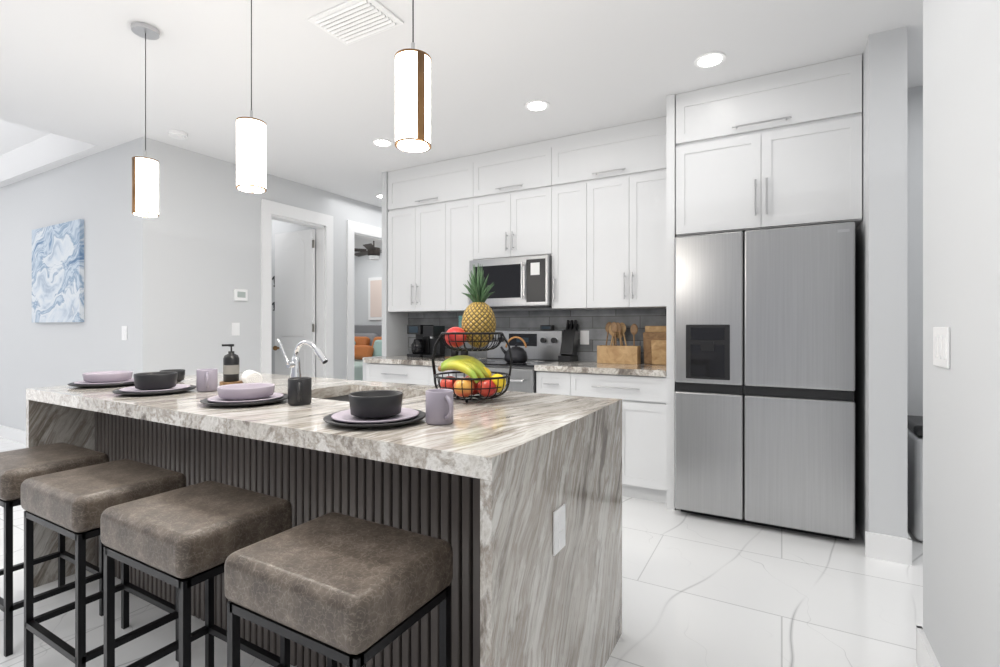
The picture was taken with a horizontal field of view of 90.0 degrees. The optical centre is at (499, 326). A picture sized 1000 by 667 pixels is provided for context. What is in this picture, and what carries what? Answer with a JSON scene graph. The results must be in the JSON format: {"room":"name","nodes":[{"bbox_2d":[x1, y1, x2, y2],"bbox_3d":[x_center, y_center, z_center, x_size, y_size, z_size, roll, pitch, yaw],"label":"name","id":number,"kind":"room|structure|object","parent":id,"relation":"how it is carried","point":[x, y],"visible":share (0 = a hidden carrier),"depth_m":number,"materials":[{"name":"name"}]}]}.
{"room":"kitchen","nodes":[
{"label":"kitchen","id":0,"kind":"room"},
{"bbox_2d":[0,437,922,666],"bbox_3d":[-2.475,1.240,4.264,17.500,0.060,15.000,0,0,29],"label":"floor","id":1,"kind":"structure","parent":0,"point":[698,590],"depth_m":2.18,"materials":[{"name":"tile"}]},
{"bbox_2d":[0,443,108,656],"bbox_3d":[-1.915,0.870,2.072,0.440,0.681,0.340,0,0,29],"label":"stool","id":2,"kind":"object","parent":1,"relation":"on","point":[18,467],"visible":0.79,"depth_m":1.97,"materials":[{"name":"leather"}]},
{"bbox_2d":[21,459,185,666],"bbox_3d":[-1.409,0.870,1.787,0.440,0.681,0.340,0,0,29],"label":"stool","id":3,"kind":"object","parent":1,"relation":"on","point":[73,504],"visible":0.79,"depth_m":1.70,"materials":[{"name":"leather"}]},
{"bbox_2d":[100,481,291,666],"bbox_3d":[-0.904,0.870,1.502,0.440,0.681,0.340,0,0,29],"label":"stool","id":4,"kind":"object","parent":1,"relation":"on","point":[184,540],"visible":0.92,"depth_m":1.42,"materials":[{"name":"leather"}]},
{"bbox_2d":[26,396,621,666],"bbox_3d":[-0.853,0.773,2.145,2.508,0.874,1.020,0,0,29],"label":"kitchen island","id":5,"kind":"object","parent":1,"relation":"on","point":[513,499],"depth_m":1.57,"materials":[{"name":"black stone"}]},
{"bbox_2d":[26,372,621,475],"bbox_3d":[-0.856,0.311,2.147,2.499,0.050,1.020,0,0,29],"label":"island countertop","id":6,"kind":"structure","parent":5,"relation":"on","point":[489,435],"depth_m":1.59,"materials":[{"name":"beige stone"}]},
{"bbox_2d":[67,371,133,387],"bbox_3d":[-1.916,0.253,2.446,0.304,0.062,0.304,0,0,29],"label":"place setting","id":7,"kind":"object","parent":6,"relation":"on","point":[98,379],"visible":0.92,"depth_m":2.37,"materials":[{"name":"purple ceramic"}]},
{"bbox_2d":[112,372,195,395],"bbox_3d":[-1.495,0.242,2.174,0.304,0.084,0.304,0,0,29],"label":"place setting","id":8,"kind":"object","parent":6,"relation":"on","point":[153,383],"visible":1,"depth_m":2.11,"materials":[{"name":"black ceramic"}]},
{"bbox_2d":[160,369,184,381],"bbox_3d":[-1.703,0.254,2.601,0.112,0.060,0.112,0,0,29],"label":"bowl","id":9,"kind":"object","parent":6,"relation":"on","point":[181,375],"visible":0.46,"depth_m":2.59,"materials":[{"name":"black ceramic"}]},
{"bbox_2d":[196,368,217,391],"bbox_3d":[-1.296,0.236,2.212,0.082,0.096,0.118,0,0,-31],"label":"mug","id":10,"kind":"object","parent":6,"relation":"on","point":[206,380],"visible":1,"depth_m":2.19,"materials":[{"name":"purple ceramic"}]},
{"bbox_2d":[219,344,242,384],"bbox_3d":[-1.345,0.185,2.502,0.104,0.198,0.104,0,0,29],"label":"soap bottle","id":11,"kind":"object","parent":6,"relation":"on","point":[231,367],"visible":0.96,"depth_m":2.47,"materials":[{"name":"black glass"}]},
{"bbox_2d":[200,383,287,406],"bbox_3d":[-0.957,0.253,1.888,0.304,0.062,0.304,0,0,29],"label":"place setting","id":12,"kind":"object","parent":6,"relation":"on","point":[241,394],"visible":1,"depth_m":1.82,"materials":[{"name":"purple ceramic"}]},
{"bbox_2d":[241,370,262,382],"bbox_3d":[-1.200,0.248,2.420,0.072,0.072,0.113,0,0,-39],"label":"rolled towel","id":13,"kind":"object","parent":6,"relation":"on","point":[249,376],"visible":0.94,"depth_m":2.38,"materials":[{"name":"white fabric"}]},
{"bbox_2d":[288,377,311,405],"bbox_3d":[-0.733,0.236,1.829,0.082,0.096,0.118,0,0,-21],"label":"mug","id":14,"kind":"object","parent":6,"relation":"on","point":[299,390],"visible":0.98,"depth_m":1.81,"materials":[{"name":"black ceramic"}]},
{"bbox_2d":[277,339,327,377],"bbox_3d":[-0.920,0.170,2.343,0.285,0.229,0.082,0,0,29],"label":"faucet","id":15,"kind":"object","parent":6,"relation":"on","point":[294,365],"visible":0.92,"depth_m":2.36,"materials":[{"name":"silver metal"}]},
{"bbox_2d":[322,392,405,399],"bbox_3d":[-0.601,0.417,2.164,0.582,0.187,0.432,0,0,29],"label":"sink","id":16,"kind":"object","parent":6,"relation":"in","point":[333,395],"depth_m":2.38,"materials":[{"name":"grey metal"}]},
{"bbox_2d":[323,390,425,427],"bbox_3d":[-0.375,0.242,1.514,0.304,0.084,0.304,0,0,29],"label":"place setting","id":17,"kind":"object","parent":6,"relation":"on","point":[375,408],"visible":1,"depth_m":1.45,"materials":[{"name":"black ceramic"}]},
{"bbox_2d":[426,389,453,424],"bbox_3d":[-0.169,0.236,1.470,0.082,0.096,0.118,0,0,-36],"label":"mug","id":18,"kind":"object","parent":6,"relation":"on","point":[439,407],"visible":1,"depth_m":1.45,"materials":[{"name":"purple ceramic"}]},
{"bbox_2d":[431,264,512,402],"bbox_3d":[-0.109,0.017,1.955,0.317,0.536,0.301,0,0,4],"label":"fruit basket","id":19,"kind":"object","parent":6,"relation":"on","point":[477,329],"visible":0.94,"depth_m":1.91,"materials":[{"name":"black metal"}]},
{"bbox_2d":[224,512,452,666],"bbox_3d":[-0.381,0.870,1.208,0.440,0.681,0.340,0,0,29],"label":"stool","id":20,"kind":"object","parent":1,"relation":"on","point":[334,588],"visible":1,"depth_m":1.11,"materials":[{"name":"leather"}]},
{"bbox_2d":[354,325,381,380],"bbox_3d":[-2.696,0.585,8.966,1.800,1.250,2.015,0,0,29],"label":"bed","id":21,"kind":"object","parent":1,"relation":"on","point":[367,340],"visible":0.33,"depth_m":9.05,"materials":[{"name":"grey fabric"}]},
{"bbox_2d":[366,363,433,385],"bbox_3d":[-0.756,0.772,4.768,0.792,0.876,0.626,0,0,29],"label":"base cabinet","id":22,"kind":"object","parent":1,"relation":"on","point":[378,372],"depth_m":4.49,"materials":[{"name":"white wood"}]},
{"bbox_2d":[434,366,451,385],"bbox_3d":[-0.373,0.772,4.552,0.314,0.876,0.626,0,0,29],"label":"base cabinet","id":23,"kind":"object","parent":1,"relation":"on","point":[444,375],"depth_m":4.28,"materials":[{"name":"white wood"}]},
{"bbox_2d":[452,330,562,392],"bbox_3d":[0.070,0.620,4.238,0.750,1.180,0.715,0,0,29],"label":"range","id":24,"kind":"object","parent":1,"relation":"on","point":[543,346],"visible":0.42,"depth_m":4.33,"materials":[{"name":"metal"}]},
{"bbox_2d":[500,336,527,362],"bbox_3d":[0.114,0.182,4.107,0.228,0.213,0.192,0,0,9],"label":"kettle","id":25,"kind":"object","parent":24,"relation":"on","point":[519,354],"visible":0.98,"depth_m":4.04,"materials":[{"name":"grey metal"}]},
{"bbox_2d":[540,325,553,329],"bbox_3d":[0.415,0.006,4.402,0.110,0.045,0.062,0,0,29],"label":"timer","id":26,"kind":"object","parent":24,"relation":"on","point":[546,327],"visible":0.96,"depth_m":4.38,"materials":[{"name":"black plastic"}]},
{"bbox_2d":[536,371,577,395],"bbox_3d":[0.576,0.772,4.018,0.334,0.876,0.626,0,0,29],"label":"base cabinet","id":27,"kind":"object","parent":1,"relation":"on","point":[547,382],"depth_m":3.74,"materials":[{"name":"white wood"}]},
{"bbox_2d":[578,373,665,502],"bbox_3d":[0.948,0.772,3.809,0.745,0.876,0.626,0,0,29],"label":"base cabinet","id":28,"kind":"object","parent":1,"relation":"on","point":[643,398],"depth_m":3.45,"materials":[{"name":"white wood"}]},
{"bbox_2d":[364,355,665,376],"bbox_3d":[0.074,0.311,4.277,2.730,0.043,0.644,0,0,29],"label":"countertop","id":29,"kind":"structure","parent":28,"relation":"on","point":[595,367],"depth_m":3.77,"materials":[{"name":"beige stone"}]},
{"bbox_2d":[407,325,444,357],"bbox_3d":[-0.724,0.134,4.827,0.300,0.310,0.241,0,0,29],"label":"coffee maker","id":30,"kind":"object","parent":29,"relation":"on","point":[424,341],"visible":0.88,"depth_m":4.79,"materials":[{"name":"black plastic"}]},
{"bbox_2d":[445,350,467,357],"bbox_3d":[-0.378,0.247,4.667,0.240,0.084,0.140,0,0,29],"label":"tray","id":31,"kind":"object","parent":29,"relation":"on","point":[454,353],"visible":0.38,"depth_m":4.66,"materials":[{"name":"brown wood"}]},
{"bbox_2d":[558,320,578,361],"bbox_3d":[0.586,0.114,4.228,0.110,0.350,0.223,0,0,29],"label":"knife block","id":32,"kind":"object","parent":29,"relation":"on","point":[569,344],"visible":0.98,"depth_m":4.20,"materials":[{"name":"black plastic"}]},
{"bbox_2d":[597,322,640,363],"bbox_3d":[0.952,0.124,3.991,0.320,0.331,0.139,0,0,29],"label":"utensil caddy","id":33,"kind":"object","parent":29,"relation":"on","point":[614,353],"visible":1,"depth_m":3.95,"materials":[{"name":"brown wood"}]},
{"bbox_2d":[643,326,665,364],"bbox_3d":[1.236,0.140,3.844,0.260,0.298,0.122,0,0,29],"label":"cutting boards","id":34,"kind":"object","parent":29,"relation":"on","point":[654,341],"visible":0.67,"depth_m":3.83,"materials":[{"name":"brown wood"}]},
{"bbox_2d":[666,54,861,509],"bbox_3d":[1.724,-0.164,3.338,1.063,2.748,0.684,0,0,29],"label":"tall cabinet","id":35,"kind":"object","parent":1,"relation":"on","point":[782,149],"visible":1,"depth_m":3.06,"materials":[{"name":"white wood"}]},
{"bbox_2d":[675,222,854,539],"bbox_3d":[1.709,0.312,3.283,0.950,1.795,0.742,0,0,29],"label":"refrigerator","id":36,"kind":"object","parent":1,"relation":"on","point":[764,376],"visible":1,"depth_m":2.95,"materials":[{"name":"metal"}]},
{"bbox_2d":[907,415,922,541],"bbox_3d":[2.553,0.880,2.901,0.310,0.660,0.410,0,0,29],"label":"trash can","id":37,"kind":"object","parent":1,"relation":"on","point":[915,474],"visible":0.25,"depth_m":2.82,"materials":[{"name":"metal"}]},
{"bbox_2d":[0,0,922,250],"bbox_3d":[-2.475,-1.740,4.264,17.500,0.400,15.000,0,0,29],"label":"ceiling","id":38,"kind":"structure","parent":0,"point":[72,80],"depth_m":2.98,"materials":[{"name":"white paint"}]},
{"bbox_2d":[131,22,159,217],"bbox_3d":[-1.829,-1.053,2.580,0.120,0.972,0.120,0,0,29],"label":"pendant lamp","id":39,"kind":"object","parent":38,"relation":"hanging from","point":[145,186],"visible":1,"depth_m":2.54,"materials":[{"name":"white glass"}]},
{"bbox_2d":[168,130,187,139],"bbox_3d":[-2.553,-1.520,3.964,0.130,0.039,0.130,0,0,29],"label":"smoke detector","id":40,"kind":"object","parent":38,"relation":"attached to","point":[178,134],"visible":1,"depth_m":3.93,"materials":[{"name":"white plastic"}]},
{"bbox_2d":[236,0,266,192],"bbox_3d":[-1.046,-1.053,2.105,0.120,0.972,0.120,0,0,29],"label":"pendant lamp","id":41,"kind":"object","parent":38,"relation":"hanging from","point":[250,154],"visible":1,"depth_m":2.06,"materials":[{"name":"white glass"}]},
{"bbox_2d":[308,0,403,44],"bbox_3d":[-0.722,-1.527,2.507,0.400,0.024,0.260,0,0,29],"label":"ceiling vent","id":42,"kind":"object","parent":38,"relation":"in","point":[348,22],"visible":1,"depth_m":2.48,"materials":[{"name":"white plastic"}]},
{"bbox_2d":[354,241,381,259],"bbox_3d":[-2.054,-1.325,8.267,1.324,0.430,1.265,0,0,29],"label":"ceiling fan","id":43,"kind":"object","parent":38,"relation":"hanging from","point":[372,252],"visible":0.65,"depth_m":8.16,"materials":[{"name":"grey wood"}]},
{"bbox_2d":[372,138,392,146],"bbox_3d":[-0.980,-1.534,4.168,0.169,0.010,0.169,0,0,-16],"label":"recessed light","id":44,"kind":"object","parent":38,"relation":"in","point":[378,142],"depth_m":4.15,"materials":[{"name":"white plastic"}]},
{"bbox_2d":[395,0,430,152],"bbox_3d":[-0.279,-1.053,1.603,0.120,0.972,0.120,0,0,29],"label":"pendant lamp","id":45,"kind":"object","parent":38,"relation":"hanging from","point":[412,99],"visible":1,"depth_m":1.55,"materials":[{"name":"white glass"}]},
{"bbox_2d":[525,100,548,110],"bbox_3d":[0.257,-1.534,3.471,0.169,0.010,0.169,0,0,-16],"label":"recessed light","id":46,"kind":"object","parent":38,"relation":"in","point":[533,105],"depth_m":3.45,"materials":[{"name":"white plastic"}]},
{"bbox_2d":[694,51,725,67],"bbox_3d":[1.208,-1.534,2.878,0.169,0.010,0.169,0,0,-16],"label":"recessed light","id":47,"kind":"object","parent":38,"relation":"in","point":[710,59],"depth_m":2.86,"materials":[{"name":"white plastic"}]},
{"bbox_2d":[0,0,999,666],"bbox_3d":[-2.761,-0.315,5.286,16.000,3.050,12.500,0,0,29],"label":"wall","id":48,"kind":"structure","parent":0,"point":[174,274],"depth_m":2.65,"materials":[{"name":"white paint"}]},
{"bbox_2d":[32,219,83,322],"bbox_3d":[-4.246,-0.510,4.788,1.050,0.930,0.034,0,0,29],"label":"abstract painting","id":49,"kind":"object","parent":48,"relation":"attached to","point":[57,272],"visible":1,"depth_m":4.73,"materials":[{"name":"fabric"}]},
{"bbox_2d":[122,326,126,339],"bbox_3d":[-3.143,0.050,4.181,0.080,0.120,0.009,0,0,29],"label":"wall switch","id":50,"kind":"object","parent":48,"relation":"attached to","point":[124,328],"depth_m":4.17,"materials":[{"name":"white plastic"}]},
{"bbox_2d":[231,323,239,335],"bbox_3d":[-2.498,0.021,4.724,0.006,0.120,0.080,0,0,29],"label":"wall switch","id":51,"kind":"object","parent":48,"relation":"attached to","point":[235,327],"depth_m":4.72,"materials":[{"name":"white plastic"}]},
{"bbox_2d":[234,289,247,300],"bbox_3d":[-2.467,-0.305,4.759,0.026,0.110,0.130,0,0,29],"label":"thermostat","id":52,"kind":"object","parent":48,"relation":"attached to","point":[240,294],"visible":0.98,"depth_m":4.75,"materials":[{"name":"white plastic"}]},
{"bbox_2d":[272,276,274,310],"bbox_3d":[-2.739,-0.440,6.140,0.196,0.486,0.038,0,0,29],"label":"wall art","id":53,"kind":"object","parent":48,"relation":"attached to","point":[273,303],"visible":0.29,"depth_m":6.16,"materials":[{"name":"grey metal"}]},
{"bbox_2d":[273,229,314,376],"bbox_3d":[-2.405,0.044,5.801,0.685,2.308,0.113,0,0,29],"label":"door leaf","id":54,"kind":"structure","parent":48,"relation":"in","point":[294,288],"depth_m":5.80,"materials":[{"name":"white wood"}]},
{"bbox_2d":[368,277,381,319],"bbox_3d":[-2.383,-0.565,9.928,0.600,0.850,0.036,0,0,29],"label":"framed picture","id":55,"kind":"object","parent":48,"relation":"attached to","point":[374,298],"visible":0.64,"depth_m":9.97,"materials":[{"name":"beige paper"}]},
{"bbox_2d":[388,155,471,312],"bbox_3d":[-0.596,-0.844,4.850,1.000,1.388,0.326,0,0,29],"label":"upper cabinet","id":56,"kind":"object","parent":48,"relation":"attached to","point":[430,205],"depth_m":4.70,"materials":[{"name":"white wood"}]},
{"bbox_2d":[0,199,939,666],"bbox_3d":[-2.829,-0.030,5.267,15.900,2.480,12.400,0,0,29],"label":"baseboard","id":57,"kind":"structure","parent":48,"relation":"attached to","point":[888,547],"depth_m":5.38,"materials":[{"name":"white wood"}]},
{"bbox_2d":[472,139,551,259],"bbox_3d":[0.171,-1.064,4.418,0.760,0.948,0.326,0,0,29],"label":"upper cabinet","id":58,"kind":"object","parent":48,"relation":"attached to","point":[512,186],"depth_m":4.26,"materials":[{"name":"white wood"}]},
{"bbox_2d":[469,255,551,308],"bbox_3d":[0.141,-0.374,4.365,0.752,0.422,0.443,0,0,29],"label":"microwave","id":59,"kind":"object","parent":58,"relation":"attached to","point":[523,282],"visible":0.81,"depth_m":4.16,"materials":[{"name":"metal"}]},
{"bbox_2d":[408,308,665,362],"bbox_3d":[0.231,0.070,4.564,2.738,0.437,0.019,0,0,29],"label":"backsplash","id":60,"kind":"structure","parent":48,"relation":"attached to","point":[592,332],"depth_m":4.31,"materials":[{"name":"tile"}]},
{"bbox_2d":[459,316,462,327],"bbox_3d":[-0.280,-0.045,4.840,0.280,0.130,0.018,0,0,29],"label":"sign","id":61,"kind":"object","parent":60,"relation":"attached to","point":[460,321],"visible":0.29,"depth_m":4.89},
{"bbox_2d":[552,116,665,309],"bbox_3d":[0.925,-0.844,3.994,0.970,1.388,0.326,0,0,29],"label":"upper cabinet","id":62,"kind":"object","parent":48,"relation":"attached to","point":[586,211],"depth_m":3.85,"materials":[{"name":"white wood"}]},
{"bbox_2d":[933,327,949,368],"bbox_3d":[1.384,0.062,1.571,0.009,0.125,0.165,0,0,29],"label":"wall switch","id":63,"kind":"object","parent":48,"relation":"attached to","point":[941,346],"depth_m":1.55,"materials":[{"name":"white plastic"}]}
]}

